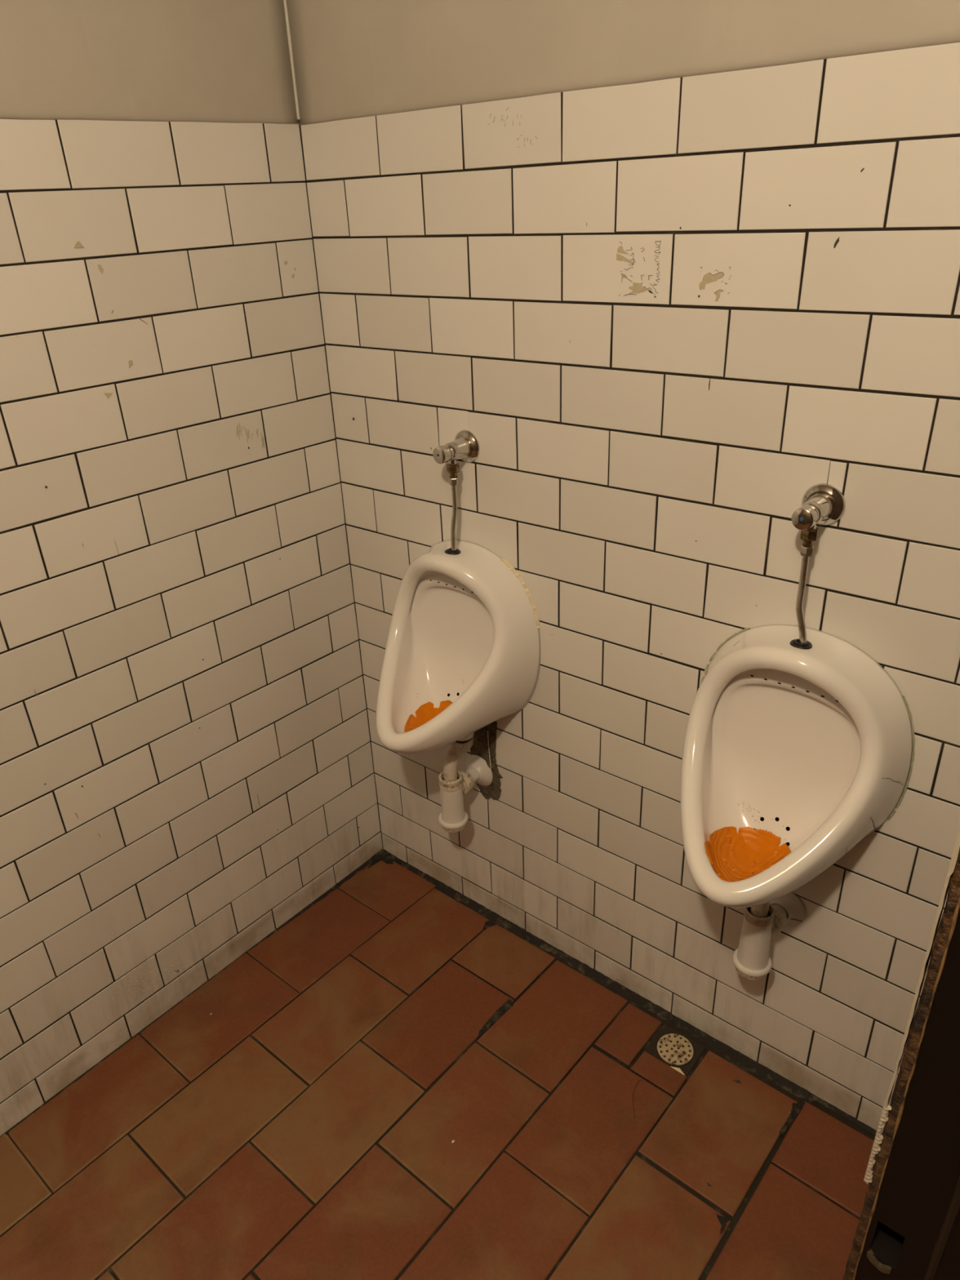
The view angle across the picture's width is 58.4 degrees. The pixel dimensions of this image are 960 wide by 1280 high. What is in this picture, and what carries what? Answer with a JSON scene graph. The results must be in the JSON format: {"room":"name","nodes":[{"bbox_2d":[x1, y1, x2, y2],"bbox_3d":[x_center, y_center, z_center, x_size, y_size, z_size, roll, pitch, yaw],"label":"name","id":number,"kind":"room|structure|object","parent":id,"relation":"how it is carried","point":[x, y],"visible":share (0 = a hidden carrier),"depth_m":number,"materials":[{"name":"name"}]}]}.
{"room":"public restroom","nodes":[
{"label":"public restroom","id":0,"kind":"room"},
{"bbox_2d":[0,0,382,1135],"bbox_3d":[-1.131,-0.093,1.157,0.110,2.610,2.402,19,34,36],"label":"wall","id":1,"kind":"structure","parent":0,"point":[186,761],"depth_m":1.69,"materials":[{"name":"white tile"}]},
{"bbox_2d":[0,848,882,1279],"bbox_3d":[-0.073,1.423,0.957,2.638,0.064,2.455,19,34,36],"label":"floor","id":2,"kind":"structure","parent":0,"point":[304,1126],"depth_m":1.74,"materials":[{"name":"tile"}]},
{"bbox_2d":[632,1079,651,1119],"bbox_3d":[0.329,0.953,1.793,0.024,0.003,0.102,12,30,27],"label":"hair","id":3,"kind":"object","parent":2,"relation":"on","point":[644,1079],"visible":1,"depth_m":1.80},
{"bbox_2d":[644,1023,705,1076],"bbox_3d":[0.430,0.908,1.896,0.101,0.017,0.092,19,34,36],"label":"floor drain","id":4,"kind":"object","parent":2,"relation":"in","point":[665,1031],"visible":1,"depth_m":1.89,"materials":[{"name":"metal"}]},
{"bbox_2d":[286,0,959,1133],"bbox_3d":[0.697,-0.204,1.219,2.602,2.610,0.107,19,34,36],"label":"wall","id":5,"kind":"structure","parent":0,"point":[677,272],"depth_m":1.47,"materials":[{"name":"white tile"}]},
{"bbox_2d":[375,539,540,754],"bbox_3d":[-0.103,0.048,1.826,0.374,0.460,0.300,19,34,36],"label":"urinal","id":6,"kind":"object","parent":5,"relation":"attached to","point":[465,613],"visible":1,"depth_m":1.83,"materials":[{"name":"white ceramic"}]},
{"bbox_2d":[404,700,452,732],"bbox_3d":[-0.107,0.177,1.885,0.106,0.038,0.134,19,34,36],"label":"screen","id":7,"kind":"object","parent":6,"relation":"in","point":[426,712],"visible":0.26,"depth_m":1.92,"materials":[{"name":"orange plastic"}]},
{"bbox_2d":[432,430,479,550],"bbox_3d":[-0.050,-0.293,1.738,0.066,0.247,0.089,19,34,36],"label":"valve","id":8,"kind":"object","parent":6,"relation":"on","point":[465,447],"visible":1,"depth_m":1.70,"materials":[{"name":"silver metal"}]},
{"bbox_2d":[438,736,493,832],"bbox_3d":[-0.046,0.329,2.033,0.085,0.231,0.140,19,34,36],"label":"trap","id":9,"kind":"object","parent":6,"relation":"attached to","point":[453,783],"visible":0.89,"depth_m":2.01,"materials":[{"name":"white plastic"}]},
{"bbox_2d":[680,624,915,907],"bbox_3d":[0.460,0.238,1.401,0.372,0.460,0.293,19,34,36],"label":"urinal","id":10,"kind":"object","parent":5,"relation":"attached to","point":[815,735],"visible":0.96,"depth_m":1.41,"materials":[{"name":"white ceramic"}]},
{"bbox_2d":[704,826,791,881],"bbox_3d":[0.447,0.356,1.444,0.128,0.072,0.154,19,34,36],"label":"screen","id":11,"kind":"object","parent":10,"relation":"in","point":[735,856],"visible":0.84,"depth_m":1.47,"materials":[{"name":"orange plastic"}]},
{"bbox_2d":[737,800,785,840],"bbox_3d":[0.494,0.313,1.502,0.014,0.033,0.097,-25,34,-37],"label":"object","id":12,"kind":"object","parent":10,"relation":"in","point":[744,801],"visible":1,"depth_m":1.51,"materials":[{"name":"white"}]},
{"bbox_2d":[732,892,804,980],"bbox_3d":[0.538,0.519,1.599,0.092,0.222,0.127,19,34,36],"label":"trap","id":13,"kind":"object","parent":10,"relation":"attached to","point":[752,960],"visible":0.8,"depth_m":1.60,"materials":[{"name":"white plastic"}]},
{"bbox_2d":[791,483,845,643],"bbox_3d":[0.500,-0.109,1.323,0.066,0.250,0.089,19,34,36],"label":"valve","id":14,"kind":"object","parent":10,"relation":"on","point":[822,504],"visible":1,"depth_m":1.29,"materials":[{"name":"silver metal"}]},
{"bbox_3d":[0.616,0.006,0.781,0.108,2.584,0.762,19,34,36],"label":"wall partition","id":15,"kind":"structure","parent":0,"visible":0},
{"bbox_2d":[842,826,959,1279],"bbox_3d":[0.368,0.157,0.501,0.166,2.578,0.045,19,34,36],"label":"door","id":16,"kind":"structure","parent":15,"relation":"in","point":[908,1226],"depth_m":0.63,"materials":[{"name":"brown wood"}]}
]}

